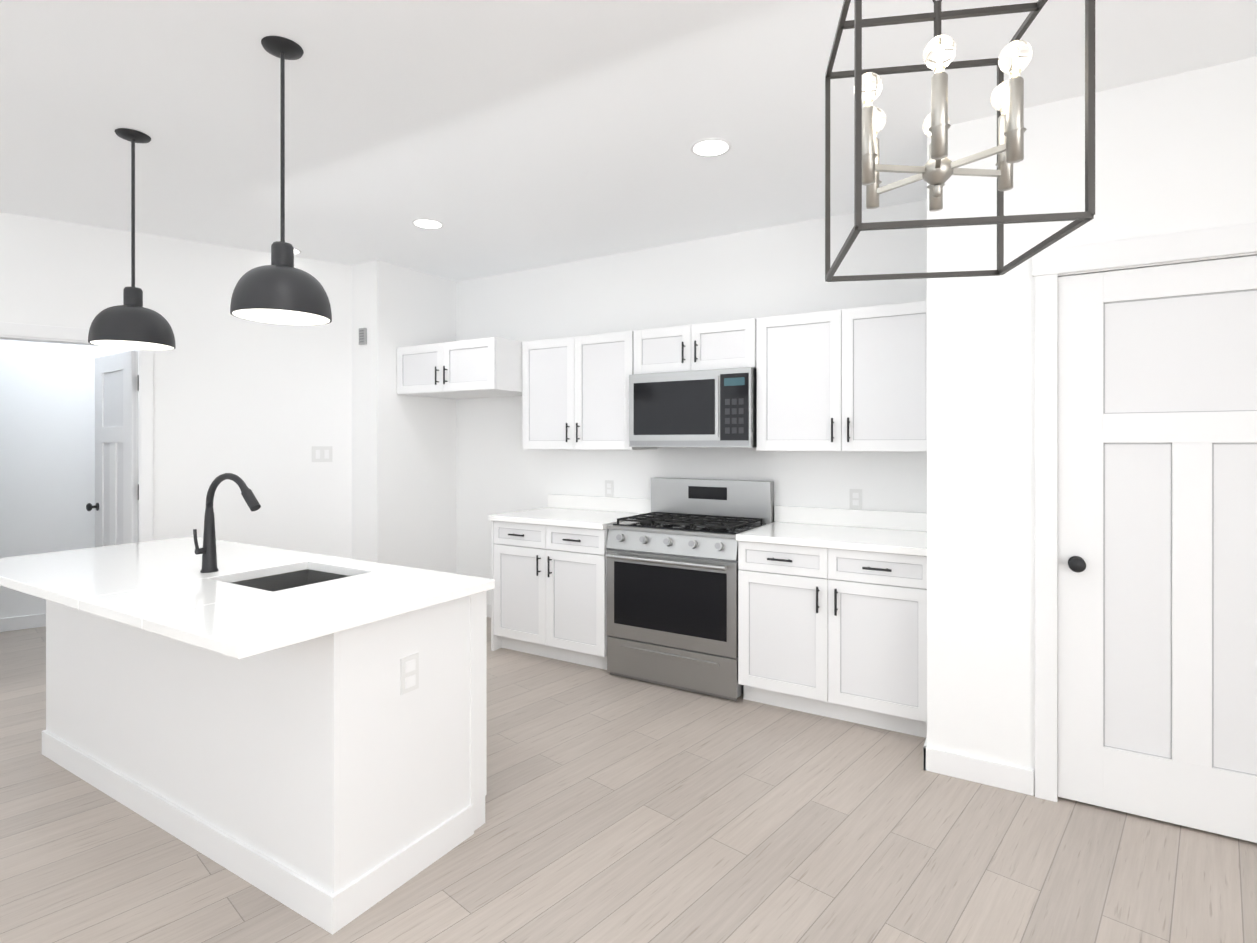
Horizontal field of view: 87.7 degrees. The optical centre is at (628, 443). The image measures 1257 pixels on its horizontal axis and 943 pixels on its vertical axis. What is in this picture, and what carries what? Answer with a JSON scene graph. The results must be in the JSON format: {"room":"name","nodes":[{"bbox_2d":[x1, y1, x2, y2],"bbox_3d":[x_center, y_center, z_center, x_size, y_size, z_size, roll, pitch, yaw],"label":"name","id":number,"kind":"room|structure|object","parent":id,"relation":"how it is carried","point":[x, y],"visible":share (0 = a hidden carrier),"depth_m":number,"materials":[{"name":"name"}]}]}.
{"room":"kitchen","nodes":[
{"label":"kitchen","id":0,"kind":"room"},
{"bbox_2d":[0,339,138,617],"bbox_3d":[-4.899,0.029,3.924,6.800,2.740,1.450,0,0,-36],"label":"wall","id":1,"kind":"structure","parent":0,"point":[47,443],"depth_m":5.00,"materials":[{"name":"white paint"}]},
{"bbox_2d":[0,613,45,631],"bbox_3d":[-5.274,1.349,4.013,3.007,0.100,6.697,0,0,31],"label":"baseboard","id":2,"kind":"structure","parent":1,"relation":"attached to","point":[36,620],"depth_m":4.91,"materials":[{"name":"white paint"}]},
{"bbox_2d":[0,212,351,558],"bbox_3d":[-4.628,0.030,3.149,6.320,2.740,0.120,0,0,-36],"label":"wall","id":3,"kind":"structure","parent":0,"point":[260,409],"depth_m":4.44,"materials":[{"name":"white paint"}]},
{"bbox_2d":[0,322,152,541],"bbox_3d":[-3.431,0.349,4.028,0.820,2.100,0.152,0,0,-36],"label":"door frame","id":4,"kind":"structure","parent":3,"relation":"attached to","point":[39,333],"depth_m":4.18,"materials":[{"name":"white paint"}]},
{"bbox_2d":[86,350,137,546],"bbox_3d":[-3.497,0.392,4.464,0.680,1.990,0.159,0,0,35],"label":"hall door","id":5,"kind":"structure","parent":3,"relation":"in","point":[115,506],"depth_m":4.42,"materials":[{"name":"white paint"}]},
{"bbox_2d":[312,446,331,461],"bbox_3d":[-2.251,0.081,4.812,0.140,0.115,0.008,0,0,-36],"label":"light switch","id":6,"kind":"object","parent":3,"relation":"attached to","point":[321,453],"visible":1,"depth_m":4.81,"materials":[{"name":"white plastic"}]},
{"bbox_2d":[351,260,455,573],"bbox_3d":[-2.010,0.029,5.351,0.880,2.740,0.790,0,0,31],"label":"wall","id":7,"kind":"structure","parent":0,"point":[403,480],"depth_m":4.95,"materials":[{"name":"white paint"}]},
{"bbox_2d":[359,328,366,344],"bbox_3d":[-1.971,-0.791,4.853,0.070,0.120,0.021,0,0,31],"label":"vent","id":8,"kind":"object","parent":7,"relation":"attached to","point":[362,336],"visible":0.96,"depth_m":4.84,"materials":[{"name":"grey plastic"}]},
{"bbox_2d":[0,617,1256,942],"bbox_3d":[-1.460,1.450,2.366,13.000,0.100,9.200,0,0,31],"label":"floor","id":9,"kind":"structure","parent":0,"point":[622,809],"depth_m":2.24,"materials":[{"name":"brown wood"}]},
{"bbox_2d":[39,565,486,934],"bbox_3d":[-1.570,0.968,2.691,2.098,0.865,0.667,0,0,31],"label":"kitchen island","id":10,"kind":"object","parent":9,"relation":"on","point":[303,734],"depth_m":2.16,"materials":[{"name":"white paint"}]},
{"bbox_2d":[0,537,494,660],"bbox_3d":[-1.650,0.518,2.568,2.156,0.035,0.920,0,0,31],"label":"island countertop","id":11,"kind":"structure","parent":10,"relation":"on","point":[183,589],"depth_m":2.24,"materials":[{"name":"white stone"}]},
{"bbox_2d":[193,473,260,572],"bbox_3d":[-1.529,0.307,2.485,0.308,0.386,0.107,0,0,31],"label":"faucet","id":12,"kind":"object","parent":11,"relation":"on","point":[209,554],"depth_m":2.53,"materials":[{"name":"black metal"}]},
{"bbox_2d":[232,569,349,591],"bbox_3d":[-1.279,0.641,2.491,0.470,0.212,0.440,0,0,31],"label":"sink","id":13,"kind":"object","parent":11,"relation":"in","point":[276,580],"depth_m":2.68,"materials":[{"name":"black metal"}]},
{"bbox_2d":[400,653,418,694],"bbox_3d":[-0.705,0.743,2.110,0.007,0.115,0.070,0,0,31],"label":"outlet","id":14,"kind":"object","parent":10,"relation":"attached to","point":[409,662],"depth_m":2.11,"materials":[{"name":"white plastic"}]},
{"bbox_2d":[491,521,552,657],"bbox_3d":[-0.539,0.959,4.548,0.525,0.880,0.628,0,0,31],"label":"base cabinet","id":15,"kind":"object","parent":9,"relation":"on","point":[521,555],"depth_m":4.29,"materials":[{"name":"white paint"}]},
{"bbox_2d":[489,505,650,528],"bbox_3d":[-0.378,0.502,4.436,0.915,0.035,0.653,0,0,31],"label":"countertop","id":16,"kind":"structure","parent":15,"relation":"on","point":[567,518],"depth_m":4.30,"materials":[{"name":"white stone"}]},
{"bbox_2d":[553,525,608,669],"bbox_3d":[-0.199,0.959,4.343,0.507,0.880,0.628,0,0,31],"label":"base cabinet","id":17,"kind":"object","parent":9,"relation":"on","point":[580,635],"depth_m":4.05,"materials":[{"name":"white paint"}]},
{"bbox_2d":[606,477,773,700],"bbox_3d":[0.368,0.817,3.963,0.829,1.165,0.687,0,0,31],"label":"range","id":18,"kind":"object","parent":9,"relation":"on","point":[672,590],"visible":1,"depth_m":3.76,"materials":[{"name":"silver metal"}]},
{"bbox_2d":[738,541,840,719],"bbox_3d":[0.976,0.960,3.637,0.535,0.880,0.628,0,0,31],"label":"base cabinet","id":19,"kind":"object","parent":9,"relation":"on","point":[832,612],"depth_m":3.37,"materials":[{"name":"white paint"}]},
{"bbox_2d":[736,521,926,556],"bbox_3d":[1.147,0.502,3.519,0.953,0.035,0.653,0,0,31],"label":"countertop","id":20,"kind":"structure","parent":19,"relation":"on","point":[907,542],"depth_m":3.40,"materials":[{"name":"white stone"}]},
{"bbox_2d":[841,549,926,737],"bbox_3d":[1.333,0.960,3.422,0.535,0.880,0.628,0,0,31],"label":"base cabinet","id":21,"kind":"object","parent":9,"relation":"on","point":[884,595],"depth_m":3.13,"materials":[{"name":"white paint"}]},
{"bbox_2d":[0,0,1256,281],"bbox_3d":[-1.460,-1.390,2.365,13.000,0.100,9.200,0,0,31],"label":"ceiling","id":22,"kind":"structure","parent":0,"point":[500,136],"depth_m":2.62,"materials":[{"name":"white paint"}]},
{"bbox_2d":[88,128,175,349],"bbox_3d":[-2.154,-0.882,2.846,0.304,0.914,0.304,0,0,31],"label":"pendant light","id":23,"kind":"object","parent":22,"relation":"hanging from","point":[131,322],"visible":1,"depth_m":2.80,"materials":[{"name":"black metal"}]},
{"bbox_2d":[230,36,331,325],"bbox_3d":[-1.170,-0.881,2.214,0.304,0.914,0.304,0,0,31],"label":"pendant light","id":24,"kind":"object","parent":22,"relation":"hanging from","point":[281,290],"visible":1,"depth_m":2.17,"materials":[{"name":"black metal"}]},
{"bbox_2d":[294,248,301,253],"bbox_3d":[-2.375,-1.339,4.549,0.188,0.004,0.188,0,0,31],"label":"recessed light","id":25,"kind":"object","parent":22,"relation":"in","point":[297,251],"visible":0.29,"depth_m":4.57,"materials":[{"name":"white paint"}]},
{"bbox_2d":[412,218,443,228],"bbox_3d":[-1.225,-1.338,3.997,0.188,0.004,0.188,0,0,31],"label":"recessed light","id":26,"kind":"object","parent":22,"relation":"in","point":[425,223],"visible":1,"depth_m":3.99,"materials":[{"name":"white paint"}]},
{"bbox_2d":[690,138,731,156],"bbox_3d":[0.373,-1.338,2.967,0.188,0.004,0.188,0,0,31],"label":"recessed light","id":27,"kind":"object","parent":22,"relation":"in","point":[710,147],"visible":1,"depth_m":2.96,"materials":[{"name":"white paint"}]},
{"bbox_2d":[825,0,1094,281],"bbox_3d":[0.680,-0.876,1.440,0.422,0.924,0.422,0,0,9],"label":"chandelier","id":28,"kind":"object","parent":22,"relation":"hanging from","point":[937,170],"visible":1,"depth_m":1.40,"materials":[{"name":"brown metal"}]},
{"bbox_2d":[456,200,926,604],"bbox_3d":[-0.164,0.029,4.772,4.540,2.740,0.140,0,0,31],"label":"wall","id":29,"kind":"structure","parent":0,"point":[779,270],"depth_m":4.40,"materials":[{"name":"white paint"}]},
{"bbox_2d":[397,342,489,398],"bbox_3d":[-1.354,-0.544,5.049,0.551,0.355,0.608,0,0,31],"label":"upper cabinet","id":30,"kind":"object","parent":29,"relation":"attached to","point":[422,370],"depth_m":4.80,"materials":[{"name":"white paint"}]},
{"bbox_2d":[449,337,520,396],"bbox_3d":[-0.983,-0.544,4.826,0.552,0.355,0.608,0,0,31],"label":"upper cabinet","id":31,"kind":"object","parent":29,"relation":"attached to","point":[491,366],"depth_m":4.55,"materials":[{"name":"white paint"}]},
{"bbox_2d":[487,604,490,617],"bbox_3d":[-1.018,1.349,5.197,0.980,0.100,0.014,0,0,31],"label":"baseboard","id":32,"kind":"structure","parent":29,"relation":"attached to","point":[488,606],"depth_m":5.25,"materials":[{"name":"white paint"}]},
{"bbox_2d":[517,336,580,449],"bbox_3d":[-0.451,-0.339,4.666,0.517,0.765,0.333,0,0,31],"label":"upper cabinet","id":33,"kind":"object","parent":29,"relation":"attached to","point":[550,393],"depth_m":4.53,"materials":[{"name":"white paint"}]},
{"bbox_2d":[605,480,612,496],"bbox_3d":[-0.138,0.324,4.670,0.070,0.116,0.006,0,0,31],"label":"outlet","id":34,"kind":"object","parent":29,"relation":"attached to","point":[608,488],"visible":1,"depth_m":4.67,"materials":[{"name":"white plastic"}]},
{"bbox_2d":[617,317,768,448],"bbox_3d":[0.449,-0.348,4.088,0.947,0.745,0.397,0,0,31],"label":"upper cabinet","id":35,"kind":"object","parent":29,"relation":"attached to","point":[706,384],"depth_m":3.92,"materials":[{"name":"white paint"}]},
{"bbox_2d":[629,367,756,446],"bbox_3d":[0.447,-0.203,4.085,0.805,0.455,0.405,0,0,31],"label":"microwave","id":36,"kind":"object","parent":35,"relation":"in","point":[704,406],"depth_m":3.89,"materials":[{"name":"silver metal"}]},
{"bbox_2d":[547,494,926,532],"bbox_3d":[0.556,0.434,4.244,2.714,0.100,0.020,0,0,31],"label":"backsplash","id":37,"kind":"structure","parent":29,"relation":"attached to","point":[868,519],"depth_m":3.92,"materials":[{"name":"white stone"}]},
{"bbox_2d":[757,308,856,450],"bbox_3d":[1.049,-0.338,3.764,0.538,0.765,0.333,0,0,31],"label":"upper cabinet","id":38,"kind":"object","parent":29,"relation":"attached to","point":[813,356],"depth_m":3.60,"materials":[{"name":"white paint"}]},
{"bbox_2d":[850,489,861,508],"bbox_3d":[1.317,0.325,3.795,0.070,0.116,0.006,0,0,31],"label":"outlet","id":39,"kind":"object","parent":29,"relation":"attached to","point":[855,498],"visible":1,"depth_m":3.79,"materials":[{"name":"white plastic"}]},
{"bbox_2d":[857,301,926,451],"bbox_3d":[1.407,-0.338,3.549,0.538,0.765,0.333,0,0,31],"label":"upper cabinet","id":40,"kind":"object","parent":29,"relation":"attached to","point":[892,338],"depth_m":3.39,"materials":[{"name":"white paint"}]},
{"bbox_2d":[927,56,1256,794],"bbox_3d":[2.825,0.030,2.467,3.000,2.740,1.010,0,0,31],"label":"wall","id":41,"kind":"structure","parent":0,"point":[1176,153],"depth_m":2.65,"materials":[{"name":"white paint"}]},
{"bbox_2d":[923,743,1033,795],"bbox_3d":[1.437,1.350,2.705,0.404,0.100,0.014,0,0,31],"label":"baseboard","id":42,"kind":"structure","parent":41,"relation":"attached to","point":[988,772],"depth_m":2.69,"materials":[{"name":"white paint"}]},
{"bbox_2d":[1032,222,1256,801],"bbox_3d":[2.023,0.320,2.346,0.984,2.160,0.024,0,0,31],"label":"door frame","id":43,"kind":"structure","parent":41,"relation":"attached to","point":[1049,266],"depth_m":2.56,"materials":[{"name":"white paint"}]},
{"bbox_2d":[1057,255,1256,842],"bbox_3d":[2.026,0.368,2.350,0.810,2.040,0.097,0,0,31],"label":"pantry door","id":44,"kind":"structure","parent":41,"relation":"in","point":[1157,556],"depth_m":2.41,"materials":[{"name":"white paint"}]}
]}

